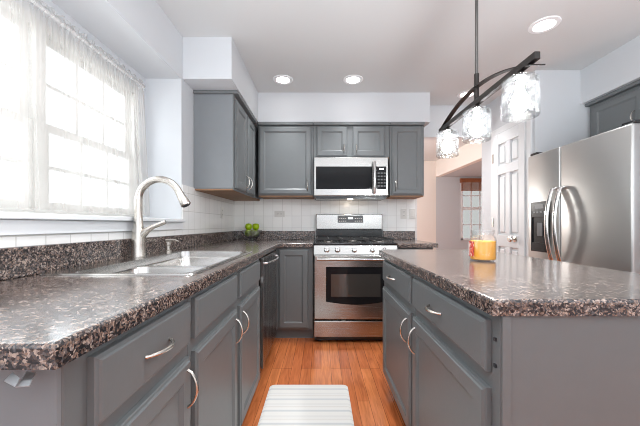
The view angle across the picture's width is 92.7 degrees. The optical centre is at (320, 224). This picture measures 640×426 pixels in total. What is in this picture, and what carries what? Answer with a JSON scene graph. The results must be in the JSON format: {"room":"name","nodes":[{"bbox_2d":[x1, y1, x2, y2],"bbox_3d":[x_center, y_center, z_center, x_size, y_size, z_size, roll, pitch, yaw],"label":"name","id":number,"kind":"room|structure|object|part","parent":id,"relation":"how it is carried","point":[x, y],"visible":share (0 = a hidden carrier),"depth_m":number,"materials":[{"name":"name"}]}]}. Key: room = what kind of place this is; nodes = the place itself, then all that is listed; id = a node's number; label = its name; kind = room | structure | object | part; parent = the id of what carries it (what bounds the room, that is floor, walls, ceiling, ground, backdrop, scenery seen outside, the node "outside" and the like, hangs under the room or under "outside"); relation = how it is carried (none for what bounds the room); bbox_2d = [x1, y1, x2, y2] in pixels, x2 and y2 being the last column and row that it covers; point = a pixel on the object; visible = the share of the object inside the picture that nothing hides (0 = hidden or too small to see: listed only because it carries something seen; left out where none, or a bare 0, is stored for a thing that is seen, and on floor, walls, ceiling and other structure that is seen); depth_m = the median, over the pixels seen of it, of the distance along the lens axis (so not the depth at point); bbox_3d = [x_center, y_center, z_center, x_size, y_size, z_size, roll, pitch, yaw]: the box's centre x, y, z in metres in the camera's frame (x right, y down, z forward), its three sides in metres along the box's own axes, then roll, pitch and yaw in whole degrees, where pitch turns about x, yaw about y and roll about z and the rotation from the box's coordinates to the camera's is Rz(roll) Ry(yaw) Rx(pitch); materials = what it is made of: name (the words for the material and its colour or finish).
{"room":"kitchen","nodes":[
{"label":"kitchen","id":0,"kind":"room"},
{"bbox_2d":[6,0,225,247],"bbox_3d":[-1.190,-0.135,0.485,0.380,2.440,6.170,0,0,0],"label":"wall","id":1,"kind":"structure","parent":0,"point":[138,34],"depth_m":2.07,"materials":[{"name":"grey paint"}]},
{"bbox_2d":[29,0,144,89],"bbox_3d":[-1.226,-0.930,1.288,0.065,0.014,1.609,0,0,0],"label":"curtain rod","id":2,"kind":"object","parent":1,"relation":"attached to","point":[34,2],"visible":0.97,"depth_m":1.52,"materials":[{"name":"white paint"}]},
{"bbox_2d":[15,0,65,209],"bbox_3d":[-1.183,-0.515,0.959,0.059,0.908,0.919,0,0,0],"label":"sheer curtain","id":3,"kind":"object","parent":2,"relation":"hanging from","point":[35,121],"visible":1,"depth_m":1.27,"materials":[{"name":"white fabric"}]},
{"bbox_2d":[63,18,149,215],"bbox_3d":[-1.190,-0.515,1.777,0.052,0.908,0.715,0,0,0],"label":"sheer curtain","id":4,"kind":"object","parent":2,"relation":"hanging from","point":[99,153],"visible":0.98,"depth_m":1.66,"materials":[{"name":"white fabric"}]},
{"bbox_2d":[0,0,185,235],"bbox_3d":[-1.149,-0.440,0.842,0.362,0.950,2.683,0,0,0],"label":"window","id":5,"kind":"structure","parent":1,"relation":"in","point":[15,219],"depth_m":1.37,"materials":[{"name":"white paint"}]},
{"bbox_3d":[-1.310,-0.662,1.005,0.024,0.435,0.680,0,0,0],"label":"sash","id":6,"kind":"part","parent":5,"relation":"part of","materials":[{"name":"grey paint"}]},
{"bbox_3d":[-1.286,-0.268,1.005,0.024,0.395,0.680,0,0,0],"label":"sash","id":7,"kind":"part","parent":5,"relation":"part of","materials":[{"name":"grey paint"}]},
{"bbox_3d":[-1.294,-0.477,1.360,0.072,0.875,1.480,0,0,0],"label":"frame","id":8,"kind":"part","parent":5,"relation":"part of","materials":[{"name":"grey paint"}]},
{"bbox_3d":[-1.310,-0.662,1.725,0.024,0.435,0.660,0,0,0],"label":"sash","id":9,"kind":"part","parent":5,"relation":"part of","materials":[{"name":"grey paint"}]},
{"bbox_3d":[-1.286,-0.268,1.725,0.024,0.395,0.660,0,0,0],"label":"sash","id":10,"kind":"part","parent":5,"relation":"part of","materials":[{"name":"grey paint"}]},
{"bbox_2d":[0,184,233,247],"bbox_3d":[-0.996,-0.107,1.484,0.007,0.360,3.969,0,0,0],"label":"wall tiles","id":11,"kind":"structure","parent":1,"relation":"attached to","point":[203,215],"depth_m":2.28,"materials":[{"name":"white tile"}]},
{"bbox_2d":[193,90,259,200],"bbox_3d":[-0.815,-0.659,2.921,0.366,0.780,1.093,0,0,0],"label":"upper cabinet","id":12,"kind":"object","parent":1,"relation":"attached to","point":[225,132],"visible":0.99,"depth_m":2.39,"materials":[{"name":"grey paint"}]},
{"bbox_3d":[-0.824,-1.036,2.740,0.348,0.026,0.730,0,0,0],"label":"crown moulding","id":13,"kind":"part","parent":12,"relation":"part of","materials":[{"name":"grey paint"}]},
{"bbox_3d":[-0.675,-0.641,2.587,0.020,0.704,0.335,0,0,0],"label":"door","id":14,"kind":"part","parent":12,"relation":"part of","materials":[{"name":"grey paint"}]},
{"bbox_3d":[-0.688,-0.646,2.764,0.004,0.751,0.749,0,0,0],"label":"frame","id":15,"kind":"part","parent":12,"relation":"part of","materials":[{"name":"grey paint"}]},
{"bbox_3d":[-0.675,-0.641,2.945,0.020,0.704,0.310,0,0,0],"label":"door","id":16,"kind":"part","parent":12,"relation":"part of","materials":[{"name":"grey paint"}]},
{"bbox_2d":[241,336,405,425],"bbox_3d":[1.400,1.115,2.300,5.600,0.060,9.800,0,0,0],"label":"floor","id":17,"kind":"structure","parent":0,"point":[357,365],"depth_m":2.24,"materials":[{"name":"brown wood"}]},
{"bbox_2d":[0,298,198,425],"bbox_3d":[-0.680,0.648,0.681,0.636,0.873,0.538,0,0,0],"label":"base cabinet","id":18,"kind":"object","parent":17,"relation":"on","point":[140,376],"depth_m":0.61,"materials":[{"name":"grey paint"}]},
{"bbox_3d":[-0.443,0.227,0.447,0.032,0.013,0.065,0,0,-38],"label":"metal bracket","id":19,"kind":"part","parent":18,"relation":"part of","materials":[{"name":"silver metal"}]},
{"bbox_3d":[-0.708,0.648,0.486,0.581,0.873,0.008,0,0,0],"label":"panel","id":20,"kind":"part","parent":18,"relation":"part of","materials":[{"name":"grey paint"}]},
{"bbox_3d":[-0.405,0.299,0.736,0.020,0.128,0.392,0,0,0],"label":"drawer","id":21,"kind":"part","parent":18,"relation":"part of","materials":[{"name":"grey paint"}]},
{"bbox_3d":[-0.405,0.707,0.736,0.020,0.607,0.392,0,0,0],"label":"door","id":22,"kind":"part","parent":18,"relation":"part of","materials":[{"name":"grey paint"}]},
{"bbox_3d":[-0.379,0.298,0.740,0.036,0.010,0.118,0,0,0],"label":"handle","id":23,"kind":"part","parent":18,"relation":"part of","materials":[{"name":"silver metal"}]},
{"bbox_3d":[-0.379,0.485,0.902,0.036,0.118,0.010,0,0,0],"label":"handle","id":24,"kind":"part","parent":18,"relation":"part of","materials":[{"name":"silver metal"}]},
{"bbox_2d":[135,259,259,425],"bbox_3d":[-0.680,0.648,1.491,0.636,0.873,1.078,0,0,0],"label":"base cabinet","id":25,"kind":"object","parent":17,"relation":"on","point":[223,349],"visible":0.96,"depth_m":1.29,"materials":[{"name":"grey paint"}]},
{"bbox_3d":[-0.405,0.299,1.211,0.020,0.128,0.478,0,0,0],"label":"drawer","id":26,"kind":"part","parent":25,"relation":"part of","materials":[{"name":"grey paint"}]},
{"bbox_3d":[-0.405,0.707,1.211,0.020,0.607,0.478,0,0,0],"label":"door","id":27,"kind":"part","parent":25,"relation":"part of","materials":[{"name":"grey paint"}]},
{"bbox_3d":[-0.379,0.495,1.418,0.036,0.118,0.010,0,0,0],"label":"handle","id":28,"kind":"part","parent":25,"relation":"part of","materials":[{"name":"silver metal"}]},
{"bbox_3d":[-0.379,0.495,1.545,0.036,0.118,0.010,0,0,0],"label":"handle","id":29,"kind":"part","parent":25,"relation":"part of","materials":[{"name":"silver metal"}]},
{"bbox_3d":[-0.405,0.299,1.751,0.020,0.128,0.478,0,0,0],"label":"drawer","id":30,"kind":"part","parent":25,"relation":"part of","materials":[{"name":"grey paint"}]},
{"bbox_3d":[-0.405,0.707,1.751,0.020,0.607,0.478,0,0,0],"label":"door","id":31,"kind":"part","parent":25,"relation":"part of","materials":[{"name":"grey paint"}]},
{"bbox_2d":[259,250,278,368],"bbox_3d":[-0.661,0.652,2.361,0.658,0.865,0.618,0,0,0],"label":"dishwasher","id":32,"kind":"object","parent":17,"relation":"on","point":[267,282],"visible":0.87,"depth_m":2.22,"materials":[{"name":"black metal"}]},
{"bbox_3d":[-0.397,0.597,2.056,0.017,0.747,0.008,0,0,0],"label":"edge trim","id":33,"kind":"part","parent":32,"relation":"part of","materials":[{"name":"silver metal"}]},
{"bbox_3d":[-0.361,0.267,2.365,0.058,0.016,0.546,0,0,0],"label":"handle","id":34,"kind":"part","parent":32,"relation":"part of","materials":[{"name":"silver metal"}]},
{"bbox_2d":[275,246,313,337],"bbox_3d":[-0.531,0.648,3.066,0.917,0.873,0.788,0,0,0],"label":"base cabinet","id":35,"kind":"object","parent":17,"relation":"on","point":[294,265],"visible":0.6,"depth_m":2.85,"materials":[{"name":"grey paint"}]},
{"bbox_2d":[0,231,314,369],"bbox_3d":[-0.535,0.142,1.952,0.927,0.138,3.019,0,0,0],"label":"countertop","id":36,"kind":"structure","parent":35,"relation":"on","point":[47,322],"depth_m":0.80,"materials":[{"name":"stone"}]},
{"bbox_2d":[40,251,251,275],"bbox_3d":[-0.702,0.259,1.490,0.540,0.183,0.920,0,0,0],"label":"sink","id":37,"kind":"object","parent":36,"relation":"in","point":[177,263],"visible":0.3,"depth_m":1.45,"materials":[{"name":"silver metal"}]},
{"bbox_2d":[114,267,203,272],"bbox_3d":[-0.669,0.277,1.259,0.413,0.147,0.398,0,0,0],"label":"basin","id":38,"kind":"object","parent":37,"relation":"in","point":[120,269],"depth_m":1.45,"materials":[{"name":"white metal"}]},
{"bbox_2d":[164,239,178,251],"bbox_3d":[-0.914,0.127,1.870,0.089,0.080,0.042,0,0,0],"label":"soap dispenser","id":39,"kind":"object","parent":37,"relation":"on","point":[168,241],"visible":0.98,"depth_m":1.86,"materials":[{"name":"silver metal"}]},
{"bbox_2d":[146,257,231,265],"bbox_3d":[-0.669,0.277,1.701,0.413,0.147,0.438,0,0,0],"label":"basin","id":40,"kind":"object","parent":37,"relation":"in","point":[170,261],"depth_m":1.91,"materials":[{"name":"white metal"}]},
{"bbox_2d":[130,176,190,257],"bbox_3d":[-0.819,-0.041,1.560,0.300,0.416,0.070,0,0,0],"label":"faucet","id":41,"kind":"object","parent":36,"relation":"on","point":[139,233],"visible":1,"depth_m":1.54,"materials":[{"name":"silver metal"}]},
{"bbox_3d":[-0.861,0.024,1.560,0.140,0.092,0.042,0,0,0],"label":"lever","id":42,"kind":"part","parent":41,"relation":"part of","materials":[{"name":"silver metal"}]},
{"bbox_3d":[-0.832,-0.141,1.560,0.240,0.216,0.036,0,0,0],"label":"spout","id":43,"kind":"part","parent":41,"relation":"part of","materials":[{"name":"silver metal"}]},
{"bbox_2d":[242,230,261,240],"bbox_3d":[-0.745,0.117,3.300,0.215,0.110,0.204,0,0,0],"label":"fruit bowl","id":44,"kind":"object","parent":36,"relation":"on","point":[242,230],"visible":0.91,"depth_m":3.29,"materials":[{"name":"clear glass"}]},
{"bbox_2d":[245,230,251,236],"bbox_3d":[-0.783,0.089,3.278,0.076,0.080,0.076,0,0,0],"label":"apple","id":45,"kind":"object","parent":44,"relation":"in","point":[248,233],"visible":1,"depth_m":3.25,"materials":[{"name":"green food"}]},
{"bbox_2d":[245,224,251,229],"bbox_3d":[-0.783,0.019,3.300,0.076,0.080,0.076,0,0,0],"label":"apple","id":46,"kind":"object","parent":45,"relation":"on","point":[247,226],"visible":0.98,"depth_m":3.27,"materials":[{"name":"green food"}]},
{"bbox_2d":[252,229,258,236],"bbox_3d":[-0.707,0.089,3.278,0.076,0.080,0.076,0,0,0],"label":"apple","id":47,"kind":"object","parent":44,"relation":"in","point":[255,232],"visible":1,"depth_m":3.25,"materials":[{"name":"green food"}]},
{"bbox_2d":[252,224,258,229],"bbox_3d":[-0.707,0.019,3.306,0.076,0.080,0.076,0,0,0],"label":"apple","id":48,"kind":"object","parent":47,"relation":"on","point":[254,226],"visible":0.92,"depth_m":3.28,"materials":[{"name":"green food"}]},
{"bbox_3d":[-0.255,0.603,2.849,0.275,0.735,0.020,0,0,0],"label":"door","id":49,"kind":"part","parent":35,"relation":"part of","materials":[{"name":"grey paint"}]},
{"bbox_2d":[258,385,353,425],"bbox_3d":[-0.081,1.076,1.615,0.518,0.016,0.870,0,0,0],"label":"floor mat","id":50,"kind":"object","parent":17,"relation":"on","point":[284,405],"visible":1,"depth_m":1.79,"materials":[{"name":"white fabric"}]},
{"bbox_2d":[314,214,396,340],"bbox_3d":[0.315,0.483,3.074,0.760,1.203,0.726,0,0,0],"label":"gas range","id":51,"kind":"object","parent":17,"relation":"on","point":[348,265],"visible":0.91,"depth_m":2.77,"materials":[{"name":"silver metal"}]},
{"bbox_3d":[0.315,0.572,2.789,0.760,0.583,0.040,0,0,0],"label":"oven door","id":52,"kind":"part","parent":51,"relation":"part of","materials":[{"name":"silver metal"}]},
{"bbox_3d":[0.315,0.951,2.792,0.760,0.148,0.034,0,0,0],"label":"drawer","id":53,"kind":"part","parent":51,"relation":"part of","materials":[{"name":"silver metal"}]},
{"bbox_3d":[0.315,0.313,2.742,0.700,0.025,0.061,0,0,0],"label":"handle","id":54,"kind":"part","parent":51,"relation":"part of","materials":[{"name":"silver metal"}]},
{"bbox_3d":[0.328,-0.060,3.393,0.285,0.080,0.004,0,0,0],"label":"display panel","id":55,"kind":"part","parent":51,"relation":"part of","materials":[{"name":"grey plastic"}]},
{"bbox_2d":[314,240,396,244],"bbox_3d":[0.315,0.177,3.090,0.760,0.020,0.610,0,0,0],"label":"cooktop","id":56,"kind":"object","parent":51,"relation":"in","point":[317,242],"depth_m":2.83,"materials":[{"name":"black metal"}]},
{"bbox_3d":[0.315,0.231,2.803,0.760,0.085,0.064,0,0,0],"label":"control panel","id":57,"kind":"part","parent":51,"relation":"part of","materials":[{"name":"silver metal"}]},
{"bbox_2d":[383,258,414,425],"bbox_3d":[0.719,0.648,1.697,0.702,0.873,0.666,0,0,0],"label":"base cabinet","id":58,"kind":"object","parent":17,"relation":"on","point":[398,309],"visible":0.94,"depth_m":1.59,"materials":[{"name":"grey paint"}]},
{"bbox_3d":[0.410,0.299,1.688,0.020,0.128,0.605,0,0,0],"label":"drawer","id":59,"kind":"part","parent":58,"relation":"part of","materials":[{"name":"grey paint"}]},
{"bbox_3d":[0.385,0.495,1.430,0.036,0.118,0.010,0,0,0],"label":"handle","id":60,"kind":"part","parent":58,"relation":"part of","materials":[{"name":"silver metal"}]},
{"bbox_2d":[379,249,639,315],"bbox_3d":[0.761,0.192,1.411,0.732,0.038,1.418,0,0,0],"label":"countertop","id":61,"kind":"structure","parent":58,"relation":"on","point":[509,284],"depth_m":0.92,"materials":[{"name":"stone"}]},
{"bbox_2d":[469,233,495,260],"bbox_3d":[0.773,0.099,1.460,0.119,0.147,0.118,0,0,0],"label":"candle jar","id":62,"kind":"object","parent":61,"relation":"on","point":[485,250],"visible":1,"depth_m":1.42,"materials":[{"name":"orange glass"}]},
{"bbox_2d":[397,248,432,248],"bbox_3d":[0.876,0.648,3.133,0.347,0.873,0.654,0,0,0],"label":"base cabinet","id":63,"kind":"object","parent":17,"relation":"on","point":[397,248],"visible":0.02,"depth_m":2.86,"materials":[{"name":"grey paint"}]},
{"bbox_2d":[383,231,437,247],"bbox_3d":[0.888,0.142,3.128,0.374,0.138,0.666,0,0,0],"label":"countertop","id":64,"kind":"structure","parent":63,"relation":"on","point":[404,239],"depth_m":3.30,"materials":[{"name":"stone"}]},
{"bbox_2d":[407,275,639,425],"bbox_3d":[0.719,0.648,1.034,0.702,0.873,0.657,0,0,0],"label":"base cabinet","id":65,"kind":"object","parent":17,"relation":"on","point":[471,366],"visible":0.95,"depth_m":0.71,"materials":[{"name":"grey paint"}]},
{"bbox_3d":[0.385,0.495,1.300,0.036,0.118,0.010,0,0,0],"label":"handle","id":66,"kind":"part","parent":65,"relation":"part of","materials":[{"name":"silver metal"}]},
{"bbox_3d":[0.385,0.298,1.069,0.036,0.010,0.118,0,0,0],"label":"handle","id":67,"kind":"part","parent":65,"relation":"part of","materials":[{"name":"silver metal"}]},
{"bbox_3d":[0.410,0.299,1.050,0.020,0.128,0.595,0,0,0],"label":"drawer","id":68,"kind":"part","parent":65,"relation":"part of","materials":[{"name":"grey paint"}]},
{"bbox_3d":[0.410,0.681,1.050,0.020,0.557,0.595,0,0,0],"label":"door","id":69,"kind":"part","parent":65,"relation":"part of","materials":[{"name":"grey paint"}]},
{"bbox_3d":[0.430,0.648,0.708,0.020,0.873,0.005,0,0,0],"label":"corner post","id":70,"kind":"part","parent":65,"relation":"part of","materials":[{"name":"grey paint"}]},
{"bbox_3d":[0.751,0.648,0.713,0.637,0.873,0.004,0,0,0],"label":"panel","id":71,"kind":"part","parent":65,"relation":"part of","materials":[{"name":"grey paint"}]},
{"bbox_2d":[528,119,639,273],"bbox_3d":[2.157,0.237,2.208,0.886,1.696,0.893,0,0,0],"label":"refrigerator","id":72,"kind":"object","parent":17,"relation":"on","point":[584,194],"visible":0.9,"depth_m":2.04,"materials":[{"name":"grey metal"}]},
{"bbox_3d":[1.787,-0.130,2.499,0.001,0.070,0.139,0,0,0],"label":"button panel","id":73,"kind":"part","parent":72,"relation":"part of","materials":[{"name":"grey plastic"}]},
{"bbox_3d":[1.793,0.040,2.500,0.008,0.110,0.060,0,0,0],"label":"lever","id":74,"kind":"part","parent":72,"relation":"part of","materials":[{"name":"grey plastic"}]},
{"bbox_3d":[1.835,0.208,2.478,0.070,1.594,0.353,0,0,0],"label":"freezer door","id":75,"kind":"part","parent":72,"relation":"part of","materials":[{"name":"silver metal"}]},
{"bbox_3d":[1.759,0.003,2.338,0.091,0.585,0.035,0,0,0],"label":"handle","id":76,"kind":"part","parent":72,"relation":"part of","materials":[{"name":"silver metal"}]},
{"bbox_3d":[1.759,0.003,2.258,0.091,0.585,0.035,0,0,0],"label":"handle","id":77,"kind":"part","parent":72,"relation":"part of","materials":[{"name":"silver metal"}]},
{"bbox_3d":[1.835,0.208,2.028,0.070,1.594,0.532,0,0,0],"label":"fridge door","id":78,"kind":"part","parent":72,"relation":"part of","materials":[{"name":"silver metal"}]},
{"bbox_2d":[260,105,485,239],"bbox_3d":[0.440,-0.135,3.520,2.880,2.440,0.100,0,0,0],"label":"wall","id":79,"kind":"structure","parent":0,"point":[438,114],"depth_m":3.47,"materials":[{"name":"grey paint"}]},
{"bbox_2d":[258,122,313,198],"bbox_3d":[-0.361,-0.668,3.274,0.568,0.762,0.374,0,0,0],"label":"upper cabinet","id":80,"kind":"object","parent":79,"relation":"attached to","point":[285,149],"visible":1,"depth_m":3.13,"materials":[{"name":"grey paint"}]},
{"bbox_3d":[-0.361,-1.033,3.150,0.568,0.032,0.080,0,0,0],"label":"crown moulding","id":81,"kind":"part","parent":80,"relation":"part of","materials":[{"name":"grey paint"}]},
{"bbox_2d":[183,37,429,130],"bbox_3d":[0.060,-1.203,2.834,2.119,0.304,1.269,0,0,0],"label":"soffit","id":82,"kind":"object","parent":79,"relation":"attached to","point":[209,63],"depth_m":3.13,"materials":[{"name":"grey paint"}]},
{"bbox_2d":[234,199,416,237],"bbox_3d":[0.047,-0.066,3.466,2.076,0.441,0.007,0,0,0],"label":"wall tiles","id":83,"kind":"structure","parent":79,"relation":"attached to","point":[300,214],"depth_m":3.46,"materials":[{"name":"white tile"}]},
{"bbox_2d":[274,211,284,216],"bbox_3d":[-0.470,-0.120,3.457,0.115,0.070,0.008,0,0,0],"label":"wall outlet","id":84,"kind":"object","parent":83,"relation":"attached to","point":[276,213],"visible":1,"depth_m":3.46,"materials":[{"name":"white plastic"}]},
{"bbox_2d":[401,209,406,218],"bbox_3d":[0.938,-0.123,3.457,0.070,0.115,0.008,0,0,0],"label":"wall outlet","id":85,"kind":"object","parent":83,"relation":"attached to","point":[403,211],"visible":1,"depth_m":3.46,"materials":[{"name":"white plastic"}]},
{"bbox_2d":[409,209,414,218],"bbox_3d":[1.035,-0.123,3.457,0.070,0.115,0.008,0,0,0],"label":"light switch","id":86,"kind":"object","parent":83,"relation":"attached to","point":[411,211],"visible":1,"depth_m":3.46,"materials":[{"name":"white plastic"}]},
{"bbox_2d":[314,122,389,158],"bbox_3d":[0.315,-0.865,3.274,0.780,0.368,0.374,0,0,0],"label":"upper cabinet","id":87,"kind":"object","parent":79,"relation":"attached to","point":[331,139],"visible":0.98,"depth_m":3.13,"materials":[{"name":"grey paint"}]},
{"bbox_3d":[0.113,-0.852,3.130,0.315,0.302,0.020,0,0,0],"label":"door","id":88,"kind":"part","parent":87,"relation":"part of","materials":[{"name":"grey paint"}]},
{"bbox_2d":[314,157,387,200],"bbox_3d":[0.302,-0.469,3.227,0.748,0.416,0.466,0,0,0],"label":"microwave","id":89,"kind":"object","parent":87,"relation":"attached to","point":[335,178],"visible":1,"depth_m":3.06,"materials":[{"name":"grey metal"}]},
{"bbox_3d":[0.530,-0.466,3.026,0.032,0.333,0.065,0,0,0],"label":"handle","id":90,"kind":"part","parent":89,"relation":"part of","materials":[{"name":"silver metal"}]},
{"bbox_3d":[0.601,-0.469,3.058,0.106,0.227,0.003,0,0,0],"label":"control panel","id":91,"kind":"part","parent":89,"relation":"part of","materials":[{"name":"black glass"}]},
{"bbox_3d":[0.315,-1.033,3.150,0.780,0.032,0.080,0,0,0],"label":"crown moulding","id":92,"kind":"part","parent":87,"relation":"part of","materials":[{"name":"grey paint"}]},
{"bbox_3d":[0.490,-0.852,3.130,0.330,0.302,0.020,0,0,0],"label":"door","id":93,"kind":"part","parent":87,"relation":"part of","materials":[{"name":"grey paint"}]},
{"bbox_2d":[386,122,424,198],"bbox_3d":[0.883,-0.668,3.274,0.353,0.762,0.374,0,0,0],"label":"upper cabinet","id":94,"kind":"object","parent":79,"relation":"attached to","point":[406,139],"visible":0.94,"depth_m":3.13,"materials":[{"name":"grey paint"}]},
{"bbox_3d":[0.883,-0.655,3.130,0.310,0.696,0.020,0,0,0],"label":"door","id":95,"kind":"part","parent":94,"relation":"part of","materials":[{"name":"grey paint"}]},
{"bbox_3d":[0.883,-1.033,3.150,0.353,0.032,0.080,0,0,0],"label":"crown moulding","id":96,"kind":"part","parent":94,"relation":"part of","materials":[{"name":"grey paint"}]},
{"bbox_2d":[156,0,639,160],"bbox_3d":[1.400,-1.395,2.300,5.600,0.080,9.800,0,0,0],"label":"ceiling","id":97,"kind":"structure","parent":0,"point":[396,46],"depth_m":2.20,"materials":[{"name":"grey paint"}]},
{"bbox_2d":[273,75,292,84],"bbox_3d":[-0.355,-1.351,2.850,0.188,0.007,0.188,0,0,0],"label":"recessed light","id":98,"kind":"object","parent":97,"relation":"in","point":[280,79],"visible":1,"depth_m":2.84,"materials":[{"name":"white paint"}]},
{"bbox_2d":[343,75,362,84],"bbox_3d":[0.300,-1.351,2.850,0.188,0.007,0.188,0,0,0],"label":"recessed light","id":99,"kind":"object","parent":97,"relation":"in","point":[350,79],"visible":1,"depth_m":2.84,"materials":[{"name":"white paint"}]},
{"bbox_2d":[457,90,473,97],"bbox_3d":[1.515,-1.351,3.170,0.188,0.007,0.188,0,0,0],"label":"recessed light","id":100,"kind":"object","parent":97,"relation":"in","point":[463,93],"visible":0.45,"depth_m":3.17,"materials":[{"name":"white paint"}]},
{"bbox_2d":[438,0,545,152],"bbox_3d":[0.760,-0.882,1.498,0.130,0.946,0.895,0,0,0],"label":"pendant light","id":101,"kind":"object","parent":97,"relation":"hanging from","point":[520,101],"visible":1,"depth_m":1.46,"materials":[{"name":"brown metal"}]},
{"bbox_3d":[0.760,-0.489,1.835,0.064,0.116,0.064,0,0,0],"label":"bulb","id":102,"kind":"part","parent":101,"relation":"part of","materials":[{"name":"white glass"}]},
{"bbox_3d":[0.760,-0.971,1.490,0.015,0.724,0.014,0,0,0],"label":"rod","id":103,"kind":"part","parent":101,"relation":"part of","materials":[{"name":"grey metal"}]},
{"bbox_3d":[0.760,-0.489,1.490,0.064,0.116,0.064,0,0,0],"label":"bulb","id":104,"kind":"part","parent":101,"relation":"part of","materials":[{"name":"white glass"}]},
{"bbox_3d":[0.760,-0.489,1.165,0.064,0.116,0.064,0,0,0],"label":"bulb","id":105,"kind":"part","parent":101,"relation":"part of","materials":[{"name":"white glass"}]},
{"bbox_2d":[528,15,561,33],"bbox_3d":[1.515,-1.351,2.070,0.188,0.007,0.188,0,0,0],"label":"recessed light","id":106,"kind":"object","parent":97,"relation":"in","point":[545,24],"visible":1,"depth_m":2.06,"materials":[{"name":"white paint"}]},
{"bbox_2d":[417,139,481,248],"bbox_3d":[0.575,-0.135,5.085,3.950,2.440,3.030,0,0,0],"label":"wall","id":107,"kind":"structure","parent":0,"point":[470,153],"depth_m":6.50,"materials":[{"name":"white paint"}]},
{"bbox_2d":[436,161,481,248],"bbox_3d":[3.325,0.005,5.035,1.750,2.160,3.130,0,0,0],"label":"wall","id":108,"kind":"structure","parent":0,"point":[448,187],"depth_m":6.50,"materials":[{"name":"grey paint"}]},
{"bbox_2d":[460,178,481,239],"bbox_3d":[3.300,-0.320,6.500,0.700,1.310,0.120,0,0,0],"label":"window","id":109,"kind":"structure","parent":108,"relation":"in","point":[467,184],"depth_m":6.49,"materials":[{"name":"white paint"}]},
{"bbox_2d":[460,178,481,190],"bbox_3d":[3.300,-0.845,6.464,0.700,0.260,0.048,0,0,0],"label":"blind","id":110,"kind":"object","parent":109,"relation":"attached to","point":[467,184],"depth_m":6.44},
{"bbox_2d":[482,35,639,240],"bbox_3d":[2.315,-0.135,0.485,0.870,2.440,6.170,0,0,0],"label":"wall","id":111,"kind":"structure","parent":0,"point":[558,98],"depth_m":2.68,"materials":[{"name":"grey paint"}]},
{"bbox_2d":[491,111,531,255],"bbox_3d":[1.831,0.038,3.025,0.096,2.093,0.636,0,0,0],"label":"door","id":112,"kind":"structure","parent":111,"relation":"in","point":[511,144],"depth_m":2.99,"materials":[{"name":"white paint"}]},
{"bbox_3d":[1.816,0.140,2.905,0.066,0.056,0.056,0,0,0],"label":"knob","id":113,"kind":"part","parent":112,"relation":"part of","materials":[{"name":"silver metal"}]},
{"bbox_2d":[585,79,639,136],"bbox_3d":[2.470,-0.875,2.185,0.356,0.360,0.970,0,0,0],"label":"upper cabinet","id":114,"kind":"object","parent":111,"relation":"attached to","point":[608,112],"visible":0.8,"depth_m":2.42,"materials":[{"name":"grey paint"}]},
{"bbox_3d":[2.333,-1.041,2.185,0.045,0.027,0.970,0,0,0],"label":"crown moulding","id":115,"kind":"part","parent":114,"relation":"part of","materials":[{"name":"grey paint"}]}
]}

